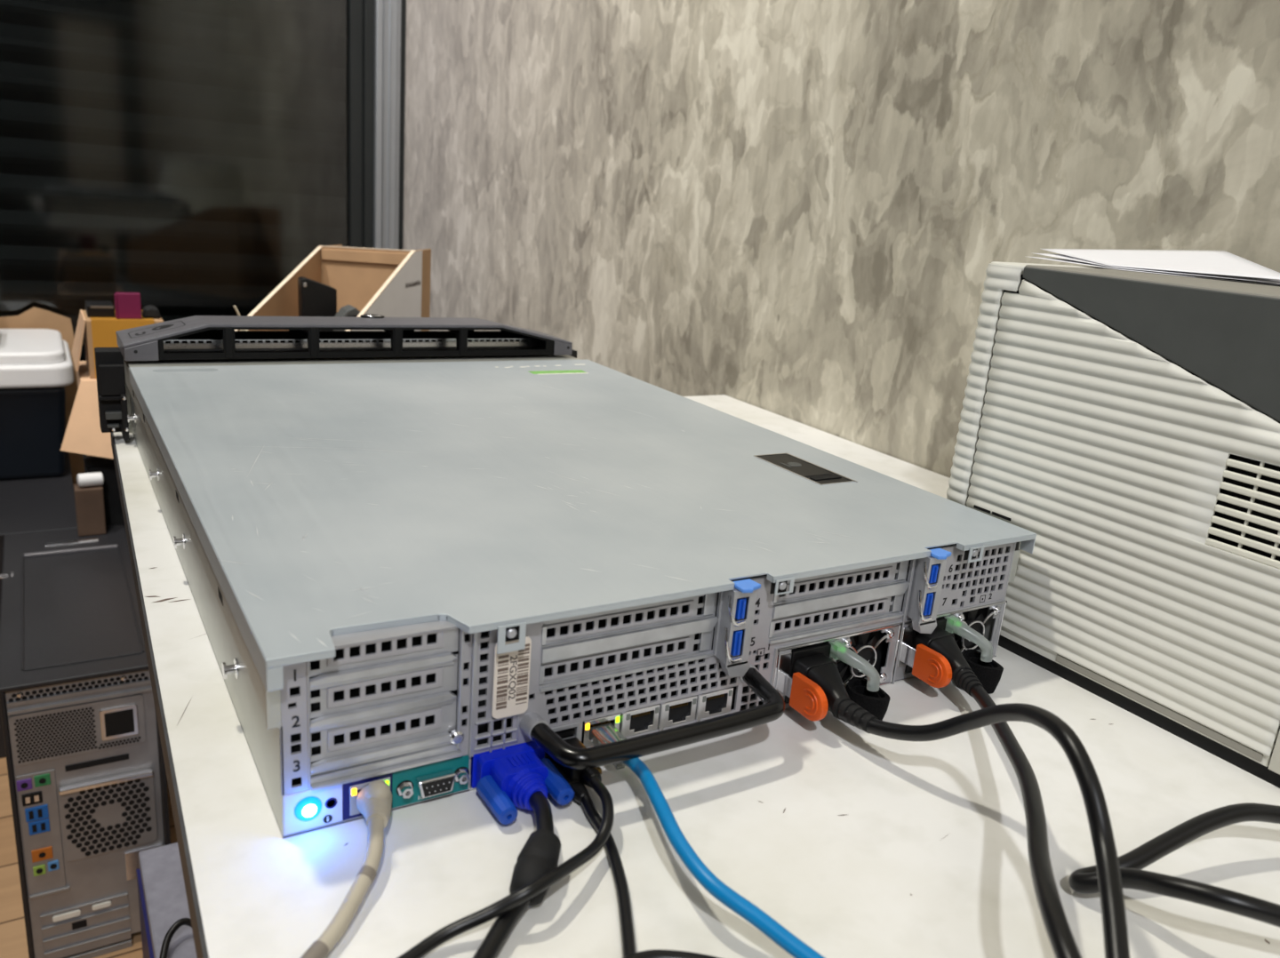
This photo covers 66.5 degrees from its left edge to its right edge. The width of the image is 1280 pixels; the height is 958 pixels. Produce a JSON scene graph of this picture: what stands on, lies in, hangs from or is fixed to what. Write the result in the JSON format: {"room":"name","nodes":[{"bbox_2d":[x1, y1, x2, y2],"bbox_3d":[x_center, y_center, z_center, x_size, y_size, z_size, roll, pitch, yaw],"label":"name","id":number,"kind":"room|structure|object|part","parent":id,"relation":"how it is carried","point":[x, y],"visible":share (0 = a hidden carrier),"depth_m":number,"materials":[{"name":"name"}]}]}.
{"room":"office","nodes":[
{"label":"office","id":0,"kind":"room"},
{"bbox_2d":[0,757,177,957],"bbox_3d":[-0.773,1.194,-0.249,4.500,0.040,6.400,-5,19,-31],"label":"floor","id":1,"kind":"structure","parent":0,"point":[13,944],"depth_m":1.51,"materials":[{"name":"brown wood"}]},
{"bbox_2d":[0,451,77,758],"bbox_3d":[-1.373,0.228,2.009,0.388,0.446,0.632,-5,19,-31],"label":"computer","id":2,"kind":"object","parent":1,"relation":"on","point":[41,504],"visible":0.07,"depth_m":1.87,"materials":[{"name":"black metal"}]},
{"bbox_2d":[0,328,73,479],"bbox_3d":[-1.422,-0.154,2.025,0.432,0.268,0.342,-5,19,-31],"label":"storage bin","id":3,"kind":"object","parent":2,"relation":"on","point":[36,366],"visible":1,"depth_m":1.98,"materials":[{"name":"black plastic"}]},
{"bbox_2d":[0,386,65,479],"bbox_3d":[-1.430,-0.122,2.038,0.404,0.198,0.313,-5,19,-31],"label":"tub","id":4,"kind":"object","parent":3,"relation":"attached to","point":[33,419],"depth_m":1.99,"materials":[{"name":"black plastic"}]},
{"bbox_3d":[-1.415,-0.250,1.999,0.432,0.070,0.338,-5,19,-31],"label":"bin lid","id":5,"kind":"part","parent":3,"relation":"part of","materials":[{"name":"white plastic"}]},
{"bbox_3d":[-1.355,0.018,1.948,0.388,0.008,0.632,-5,19,-31],"label":"panel","id":6,"kind":"part","parent":2,"relation":"part of","materials":[{"name":"black metal"}]},
{"bbox_2d":[0,306,84,485],"bbox_3d":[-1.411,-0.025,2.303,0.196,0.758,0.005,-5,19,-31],"label":"carton","id":7,"kind":"object","parent":1,"relation":"on","point":[34,317],"visible":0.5,"depth_m":2.24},
{"bbox_2d":[0,524,170,957],"bbox_3d":[-0.904,0.390,1.582,0.192,0.460,0.601,-5,19,-31],"label":"computer","id":8,"kind":"object","parent":1,"relation":"on","point":[87,777],"visible":0.97,"depth_m":1.35,"materials":[{"name":"metal"}]},
{"bbox_2d":[20,783,27,788],"bbox_3d":[-0.811,0.404,1.287,0.008,0.008,0.002,-5,19,-31],"label":"socket","id":9,"kind":"object","parent":8,"relation":"attached to","point":[22,785],"depth_m":1.29,"materials":[{"name":"purple plastic"}]},
{"bbox_2d":[25,795,39,803],"bbox_3d":[-0.807,0.425,1.296,0.015,0.009,0.001,-5,19,-31],"label":"socket","id":10,"kind":"object","parent":8,"relation":"attached to","point":[29,799],"depth_m":1.30,"materials":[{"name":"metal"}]},
{"bbox_2d":[28,808,42,819],"bbox_3d":[-0.807,0.448,1.304,0.015,0.012,0.001,-5,19,-31],"label":"socket","id":11,"kind":"object","parent":8,"relation":"attached to","point":[33,813],"depth_m":1.30,"materials":[{"name":"blue plastic"}]},
{"bbox_2d":[32,823,45,832],"bbox_3d":[-0.807,0.468,1.311,0.015,0.011,0.001,-5,19,-31],"label":"socket","id":12,"kind":"object","parent":8,"relation":"attached to","point":[36,828],"depth_m":1.31,"materials":[{"name":"blue plastic"}]},
{"bbox_2d":[36,868,42,873],"bbox_3d":[-0.816,0.533,1.328,0.008,0.008,0.002,-5,19,-31],"label":"socket","id":13,"kind":"object","parent":8,"relation":"attached to","point":[38,870],"depth_m":1.33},
{"bbox_2d":[39,852,45,857],"bbox_3d":[-0.810,0.509,1.324,0.008,0.008,0.002,-5,19,-31],"label":"socket","id":14,"kind":"object","parent":8,"relation":"attached to","point":[41,854],"depth_m":1.32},
{"bbox_2d":[39,778,46,783],"bbox_3d":[-0.793,0.401,1.297,0.008,0.008,0.002,-5,19,-31],"label":"socket","id":15,"kind":"object","parent":8,"relation":"attached to","point":[41,780],"depth_m":1.30,"materials":[{"name":"green plastic"}]},
{"bbox_3d":[-0.805,0.481,1.319,0.048,0.191,0.005,-5,19,-31],"label":"port plate","id":16,"kind":"part","parent":8,"relation":"part of","materials":[{"name":"metal"}]},
{"bbox_2d":[49,864,56,869],"bbox_3d":[-0.802,0.530,1.336,0.008,0.008,0.002,-5,19,-31],"label":"socket","id":17,"kind":"object","parent":8,"relation":"attached to","point":[52,866],"depth_m":1.33,"materials":[{"name":"blue plastic"}]},
{"bbox_3d":[-0.993,0.110,1.706,0.082,0.004,0.016,-5,19,-31],"label":"handle","id":18,"kind":"part","parent":8,"relation":"part of","materials":[{"name":"metal"}]},
{"bbox_3d":[-0.885,0.177,1.524,0.188,0.007,0.596,-5,19,-31],"label":"panel","id":19,"kind":"part","parent":8,"relation":"part of","materials":[{"name":"black metal"}]},
{"bbox_2d":[21,544,144,671],"bbox_3d":[-0.860,0.183,1.492,0.145,0.006,0.438,-5,19,-31],"label":"panel","id":20,"kind":"object","parent":8,"relation":"on","point":[80,608],"depth_m":1.46,"materials":[{"name":"black metal"}]},
{"bbox_3d":[-0.756,0.465,1.351,0.171,0.420,0.006,-5,19,-31],"label":"panel","id":21,"kind":"part","parent":8,"relation":"part of","materials":[{"name":"metal"}]},
{"bbox_2d":[73,483,106,536],"bbox_3d":[-0.985,0.054,1.749,0.044,0.087,0.042,-5,19,-31],"label":"box","id":22,"kind":"object","parent":8,"relation":"on","point":[89,500],"visible":0.89,"depth_m":1.73,"materials":[{"name":"brown cardboard"}]},
{"bbox_2d":[76,472,103,487],"bbox_3d":[-0.975,0.001,1.731,0.040,0.024,0.024,-7,20,-36],"label":"roll","id":23,"kind":"object","parent":22,"relation":"on","point":[87,479],"visible":1,"depth_m":1.72,"materials":[{"name":"white paper"}]},
{"bbox_2d":[58,768,157,862],"bbox_3d":[-0.737,0.466,1.357,0.114,0.118,0.004,-5,19,-31],"label":"fan grille","id":24,"kind":"object","parent":8,"relation":"attached to","point":[105,813],"depth_m":1.35,"materials":[{"name":"metal"}]},
{"bbox_3d":[-0.706,0.556,1.402,0.055,0.058,0.014,-5,19,-31],"label":"latch lever","id":25,"kind":"part","parent":8,"relation":"part of","materials":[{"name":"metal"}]},
{"bbox_2d":[82,454,125,527],"bbox_3d":[-0.999,0.205,1.958,0.170,0.579,0.198,-5,19,-31],"label":"crate","id":26,"kind":"object","parent":1,"relation":"on","point":[92,464],"visible":0.11,"depth_m":1.79,"materials":[{"name":"black plastic"}]},
{"bbox_2d":[60,360,113,459],"bbox_3d":[-0.973,-0.130,1.825,0.202,0.139,0.244,-5,19,-31],"label":"carton","id":27,"kind":"object","parent":26,"relation":"on","point":[84,435],"visible":0.39,"depth_m":1.72,"materials":[{"name":"cardboard"}]},
{"bbox_2d":[71,309,163,378],"bbox_3d":[-0.964,-0.251,1.802,0.147,0.104,0.131,-5,19,-31],"label":"carton","id":28,"kind":"object","parent":27,"relation":"on","point":[99,332],"visible":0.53,"depth_m":1.74,"materials":[{"name":"cardboard"}]},
{"bbox_2d":[85,300,115,317],"bbox_3d":[-0.977,-0.308,1.767,0.044,0.022,0.065,-5,19,-31],"label":"gadget","id":29,"kind":"object","parent":28,"relation":"on","point":[93,308],"visible":1,"depth_m":1.75,"materials":[{"name":"plastic"}]},
{"bbox_2d":[113,292,141,319],"bbox_3d":[-0.918,-0.311,1.751,0.041,0.046,0.016,-5,19,-31],"label":"box","id":30,"kind":"object","parent":28,"relation":"on","point":[127,305],"visible":1,"depth_m":1.75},
{"bbox_2d":[141,304,160,318],"bbox_3d":[-0.899,-0.308,1.794,0.029,0.020,0.040,-5,19,-31],"label":"pouch","id":31,"kind":"object","parent":28,"relation":"on","point":[148,311],"visible":0.98,"depth_m":1.78,"materials":[{"name":"black fabric"}]},
{"bbox_2d":[136,842,196,957],"bbox_3d":[-0.540,0.631,1.260,0.166,0.230,0.252,-5,19,-31],"label":"case","id":32,"kind":"object","parent":1,"relation":"on","point":[163,901],"visible":0.32,"depth_m":1.22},
{"bbox_2d":[159,918,191,957],"bbox_3d":[-0.524,0.534,1.131,0.078,0.026,0.051,-9,21,-39],"label":"lead","id":33,"kind":"object","parent":32,"relation":"on","point":[175,926],"visible":0.52,"depth_m":1.13,"materials":[{"name":"black rubber"}]},
{"bbox_2d":[110,394,1279,957],"bbox_3d":[0.157,0.549,0.634,0.817,0.850,1.643,-5,19,-31],"label":"table","id":34,"kind":"object","parent":1,"relation":"on","point":[859,844],"visible":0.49,"depth_m":0.42,"materials":[{"name":"white laminate"}]},
{"bbox_2d":[300,780,391,957],"bbox_3d":[-0.114,0.151,0.358,0.025,0.021,0.140,5,16,1],"label":"cable","id":35,"kind":"object","parent":34,"relation":"on","point":[374,801],"visible":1,"depth_m":0.37,"materials":[{"name":"beige plastic"}]},
{"bbox_3d":[-0.113,0.157,0.347,0.016,0.015,0.117,7,16,7],"label":"cord","id":36,"kind":"part","parent":35,"relation":"part of","materials":[{"name":"beige rubber"}]},
{"bbox_2d":[397,736,614,957],"bbox_3d":[-0.051,0.152,0.375,0.049,0.019,0.187,11,17,20],"label":"cable","id":37,"kind":"object","parent":34,"relation":"on","point":[591,778],"visible":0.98,"depth_m":0.36,"materials":[{"name":"black plastic"}]},
{"bbox_2d":[472,742,574,957],"bbox_3d":[-0.052,0.153,0.374,0.045,0.019,0.169,5,16,-1],"label":"cable","id":38,"kind":"object","parent":34,"relation":"on","point":[521,777],"visible":1,"depth_m":0.42,"materials":[{"name":"blue plastic"}]},
{"bbox_3d":[-0.051,0.159,0.360,0.022,0.016,0.141,7,16,9],"label":"cord","id":39,"kind":"part","parent":38,"relation":"part of","materials":[{"name":"black rubber"}]},
{"bbox_2d":[94,313,1036,839],"bbox_3d":[-0.121,-0.018,0.757,0.488,0.120,0.732,-5,19,-31],"label":"server","id":40,"kind":"object","parent":34,"relation":"on","point":[401,572],"depth_m":0.54,"materials":[{"name":"metal"}]},
{"bbox_3d":[-0.492,-0.056,0.914,0.014,0.015,0.009,-5,19,-31],"label":"ear lever","id":41,"kind":"part","parent":40,"relation":"part of","materials":[{"name":"grey plastic"}]},
{"bbox_2d":[294,796,321,821],"bbox_3d":[-0.136,0.136,0.401,0.011,0.011,0.001,-5,19,-31],"label":"lamp","id":42,"kind":"object","parent":40,"relation":"attached to","point":[306,808],"depth_m":0.40,"materials":[{"name":"blue plastic"}]},
{"bbox_3d":[-0.135,0.136,0.404,0.024,0.019,0.003,-5,19,-31],"label":"panel","id":43,"kind":"part","parent":40,"relation":"part of","materials":[{"name":"silver metal"}]},
{"bbox_3d":[-0.285,-0.149,1.003,0.442,0.033,0.088,-5,19,-31],"label":"server bezel","id":44,"kind":"part","parent":40,"relation":"part of","materials":[{"name":"black metal"}]},
{"bbox_3d":[-0.285,-0.134,1.008,0.390,0.001,0.080,-5,19,-31],"label":"plate","id":45,"kind":"part","parent":40,"relation":"part of","materials":[{"name":"black metal"}]},
{"bbox_2d":[352,788,356,795],"bbox_3d":[-0.120,0.132,0.410,0.002,0.003,0.001,-5,19,-31],"label":"light","id":46,"kind":"object","parent":40,"relation":"on","point":[354,790],"depth_m":0.41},
{"bbox_3d":[-0.107,0.106,0.412,0.049,0.009,0.001,-5,19,-31],"label":"vent plate","id":47,"kind":"part","parent":40,"relation":"part of","materials":[{"name":"paint"}]},
{"bbox_3d":[-0.105,0.086,0.406,0.049,0.009,0.001,-5,19,-31],"label":"vent plate","id":48,"kind":"part","parent":40,"relation":"part of","materials":[{"name":"paint"}]},
{"bbox_3d":[-0.104,0.069,0.401,0.049,0.009,0.001,-5,19,-31],"label":"vent plate","id":49,"kind":"part","parent":40,"relation":"part of","materials":[{"name":"paint"}]},
{"bbox_2d":[310,744,462,791],"bbox_3d":[-0.107,0.121,0.416,0.065,0.006,0.005,-5,19,-31],"label":"cover","id":50,"kind":"object","parent":40,"relation":"attached to","point":[336,767],"depth_m":0.41,"materials":[{"name":"metal"}]},
{"bbox_3d":[-0.099,-0.024,0.718,0.448,0.015,0.584,-5,19,-31],"label":"lid","id":51,"kind":"part","parent":40,"relation":"part of","materials":[{"name":"metal"}]},
{"bbox_3d":[-0.011,0.086,0.466,0.082,0.008,0.001,-5,19,-31],"label":"vent plate","id":52,"kind":"part","parent":40,"relation":"part of","materials":[{"name":"paint"}]},
{"bbox_3d":[-0.009,0.067,0.460,0.082,0.008,0.001,-5,19,-31],"label":"vent plate","id":53,"kind":"part","parent":40,"relation":"part of","materials":[{"name":"paint"}]},
{"bbox_3d":[0.042,0.091,0.500,0.434,0.082,0.001,-5,19,-31],"label":"panel","id":54,"kind":"part","parent":40,"relation":"part of","materials":[{"name":"paint"}]},
{"bbox_3d":[0.048,0.082,0.491,0.004,0.014,0.008,-5,19,-31],"label":"lever","id":55,"kind":"part","parent":40,"relation":"part of","materials":[{"name":"blue plastic"}]},
{"bbox_3d":[0.049,0.064,0.485,0.004,0.011,0.008,-5,19,-31],"label":"lever","id":56,"kind":"part","parent":40,"relation":"part of","materials":[{"name":"blue plastic"}]},
{"bbox_3d":[0.104,0.075,0.534,0.085,0.008,0.001,-5,19,-31],"label":"vent plate","id":57,"kind":"part","parent":40,"relation":"part of","materials":[{"name":"paint"}]},
{"bbox_3d":[0.106,0.056,0.529,0.085,0.008,0.001,-5,19,-31],"label":"vent plate","id":58,"kind":"part","parent":40,"relation":"part of","materials":[{"name":"paint"}]},
{"bbox_3d":[0.118,0.102,0.535,0.030,0.022,0.010,16,19,32],"label":"psu handle","id":59,"kind":"part","parent":40,"relation":"part of","materials":[{"name":"clear plastic"}]},
{"bbox_2d":[845,677,890,720],"bbox_3d":[0.122,0.122,0.532,0.026,0.020,0.025,-5,19,-31],"label":"strap","id":60,"kind":"object","parent":40,"relation":"attached to","point":[876,703],"visible":0.67,"depth_m":0.52,"materials":[{"name":"black fabric"}]},
{"bbox_3d":[0.164,0.071,0.560,0.004,0.014,0.008,-5,19,-31],"label":"lever","id":61,"kind":"part","parent":40,"relation":"part of","materials":[{"name":"blue plastic"}]},
{"bbox_3d":[0.166,0.053,0.555,0.004,0.011,0.008,-5,19,-31],"label":"lever","id":62,"kind":"part","parent":40,"relation":"part of","materials":[{"name":"blue plastic"}]},
{"bbox_3d":[0.196,0.095,0.583,0.030,0.022,0.010,16,19,32],"label":"psu handle","id":63,"kind":"part","parent":40,"relation":"part of","materials":[{"name":"clear plastic"}]},
{"bbox_2d":[962,649,1003,693],"bbox_3d":[0.200,0.115,0.579,0.026,0.020,0.025,-5,19,-31],"label":"strap","id":64,"kind":"object","parent":40,"relation":"attached to","point":[989,674],"visible":0.71,"depth_m":0.57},
{"bbox_2d":[544,756,636,957],"bbox_3d":[-0.016,0.155,0.396,0.020,0.009,0.146,0,17,-18],"label":"cable","id":65,"kind":"object","parent":34,"relation":"on","point":[581,796],"visible":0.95,"depth_m":0.39,"materials":[{"name":"black plastic"}]},
{"bbox_3d":[-0.012,0.158,0.387,0.014,0.008,0.125,1,17,-14],"label":"cord","id":66,"kind":"part","parent":65,"relation":"part of","materials":[{"name":"black rubber"}]},
{"bbox_2d":[623,949,719,957],"bbox_3d":[0.017,0.175,0.340,0.075,0.006,0.034,-2,18,-22],"label":"power cord","id":67,"kind":"object","parent":34,"relation":"on","point":[657,953],"visible":1,"depth_m":0.35,"materials":[{"name":"black rubber"}]},
{"bbox_2d":[589,722,824,957],"bbox_3d":[0.027,0.151,0.390,0.037,0.023,0.202,-7,20,-35],"label":"cable","id":68,"kind":"object","parent":34,"relation":"on","point":[606,733],"visible":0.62,"depth_m":0.37,"materials":[{"name":"blue plastic"},{"name":"clear plastic"},{"name":"coloured wire"}]},
{"bbox_2d":[792,654,1130,957],"bbox_3d":[0.138,0.135,0.385,0.065,0.078,0.320,2,16,-10],"label":"power cord","id":69,"kind":"object","parent":34,"relation":"on","point":[822,670],"visible":0.99,"depth_m":0.39,"materials":[{"name":"black plastic"}]},
{"bbox_2d":[912,627,1081,957],"bbox_3d":[0.159,0.145,0.411,0.036,0.047,0.365,6,16,4],"label":"power cord","id":70,"kind":"object","parent":34,"relation":"on","point":[1063,944],"visible":0.94,"depth_m":0.40,"materials":[{"name":"black plastic"}]},
{"bbox_3d":[0.157,0.150,0.393,0.036,0.047,0.329,6,16,4],"label":"cord","id":71,"kind":"part","parent":70,"relation":"part of","materials":[{"name":"black rubber"}]},
{"bbox_2d":[946,261,1279,788],"bbox_3d":[0.422,0.010,0.602,0.307,0.242,0.344,-5,19,-31],"label":"printer","id":72,"kind":"object","parent":34,"relation":"on","point":[1126,421],"visible":0.82,"depth_m":0.55,"materials":[{"name":"grey plastic"}]},
{"bbox_2d":[1025,264,1279,298],"bbox_3d":[0.436,-0.099,0.552,0.288,0.004,0.309,-5,19,-31],"label":"tray","id":73,"kind":"object","parent":72,"relation":"on","point":[1064,282],"depth_m":0.56,"materials":[{"name":"beige plastic"}]},
{"bbox_2d":[1028,256,1279,285],"bbox_3d":[0.350,-0.144,0.672,0.134,0.002,0.184,4,16,-3],"label":"paper sheet","id":74,"kind":"object","parent":72,"relation":"on","point":[1048,259],"visible":0.46,"depth_m":0.64,"materials":[{"name":"white paper"}]},
{"bbox_2d":[1031,252,1279,283],"bbox_3d":[0.349,-0.148,0.673,0.130,0.007,0.169,7,16,6],"label":"paper sheet","id":75,"kind":"object","parent":74,"relation":"on","point":[1061,256],"visible":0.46,"depth_m":0.63,"materials":[{"name":"white paper"}]},
{"bbox_2d":[1040,248,1279,279],"bbox_3d":[0.356,-0.156,0.682,0.135,0.015,0.176,9,17,14],"label":"paper sheet","id":76,"kind":"object","parent":75,"relation":"on","point":[1214,262],"visible":1,"depth_m":0.68,"materials":[{"name":"white paper"}]},
{"bbox_2d":[1205,454,1279,569],"bbox_3d":[0.318,0.018,0.492,0.007,0.054,0.056,-5,19,-31],"label":"vent grille","id":77,"kind":"object","parent":72,"relation":"attached to","point":[1243,491],"depth_m":0.50,"materials":[{"name":"white plastic"}]},
{"bbox_2d":[1068,802,1279,927],"bbox_3d":[0.281,0.166,0.402,0.206,0.034,0.084,4,16,-4],"label":"power cord","id":78,"kind":"object","parent":34,"relation":"on","point":[1084,880],"visible":0.84,"depth_m":0.40,"materials":[{"name":"black rubber"}]},
{"bbox_3d":[-0.590,0.165,1.996,0.575,0.700,0.664,-5,19,-31],"label":"cabinet","id":79,"kind":"object","parent":1,"relation":"on","visible":0},
{"bbox_2d":[233,305,247,330],"bbox_3d":[-0.636,-0.183,1.577,0.048,0.191,0.009,-4,18,-27],"label":"strap","id":80,"kind":"object","parent":79,"relation":"on","point":[235,307],"visible":0.15,"depth_m":1.55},
{"bbox_2d":[234,244,431,330],"bbox_3d":[-0.552,-0.282,1.791,0.193,0.275,0.453,6,16,5],"label":"wooden box","id":81,"kind":"object","parent":79,"relation":"on","point":[387,283],"visible":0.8,"depth_m":1.88,"materials":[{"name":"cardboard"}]},
{"bbox_3d":[-0.644,-0.288,1.802,0.004,0.265,0.452,6,16,5],"label":"panel","id":82,"kind":"part","parent":81,"relation":"part of","materials":[{"name":"wood"}]},
{"bbox_2d":[297,276,336,330],"bbox_3d":[-0.585,-0.255,1.774,0.062,0.219,0.029,-5,19,-31],"label":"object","id":83,"kind":"object","parent":81,"relation":"in","point":[316,299],"visible":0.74,"depth_m":1.74,"materials":[{"name":"plastic"}]},
{"bbox_2d":[333,304,359,330],"bbox_3d":[-0.518,-0.216,1.729,0.040,0.180,0.042,-5,19,-31],"label":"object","id":84,"kind":"object","parent":81,"relation":"in","point":[348,310],"visible":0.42,"depth_m":1.70,"materials":[{"name":"plastic"}]},
{"bbox_3d":[-0.536,-0.316,1.915,0.182,0.272,0.004,6,16,5],"label":"panel","id":85,"kind":"part","parent":81,"relation":"part of","materials":[{"name":"cardboard"}]},
{"bbox_3d":[-0.460,-0.271,1.783,0.004,0.273,0.452,6,16,5],"label":"panel","id":86,"kind":"part","parent":81,"relation":"part of","materials":[{"name":"cardboard"}]},
{"bbox_2d":[405,280,420,287],"bbox_3d":[-0.436,-0.375,1.875,0.001,0.011,0.082,6,16,5],"label":"print","id":87,"kind":"object","parent":81,"relation":"attached to","point":[408,284],"depth_m":1.87,"materials":[{"name":"grey paint"}]},
{"bbox_2d":[402,0,1279,478],"bbox_3d":[0.977,-0.336,0.055,0.160,3.000,5.964,-5,19,-30],"label":"wall","id":88,"kind":"structure","parent":0,"point":[799,211],"depth_m":1.20,"materials":[{"name":"paint"}]},
{"bbox_3d":[-2.505,-0.076,-1.844,0.100,3.000,6.300,-5,19,-31],"label":"wall","id":89,"kind":"structure","parent":0,"visible":0},
{"bbox_2d":[0,0,400,360],"bbox_3d":[-2.281,-1.048,1.502,3.864,3.022,0.172,-5,19,-31],"label":"window","id":90,"kind":"structure","parent":89,"relation":"in","point":[188,156],"depth_m":2.40,"materials":[{"name":"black glass"}]},
{"bbox_3d":[-2.290,-1.023,1.454,3.796,3.000,0.056,-5,19,-31],"label":"frame","id":91,"kind":"part","parent":90,"relation":"part of","materials":[{"name":"grey metal"}]},
{"bbox_3d":[-0.439,-1.232,2.708,0.520,3.000,0.298,-5,19,-31],"label":"wall","id":92,"kind":"structure","parent":0,"visible":0},
{"bbox_2d":[398,0,406,249],"bbox_3d":[-0.602,-1.175,2.466,0.017,3.000,0.036,-5,19,-31],"label":"trim","id":93,"kind":"structure","parent":92,"relation":"attached to","point":[403,2],"depth_m":2.52,"materials":[{"name":"grey metal"}]}
]}

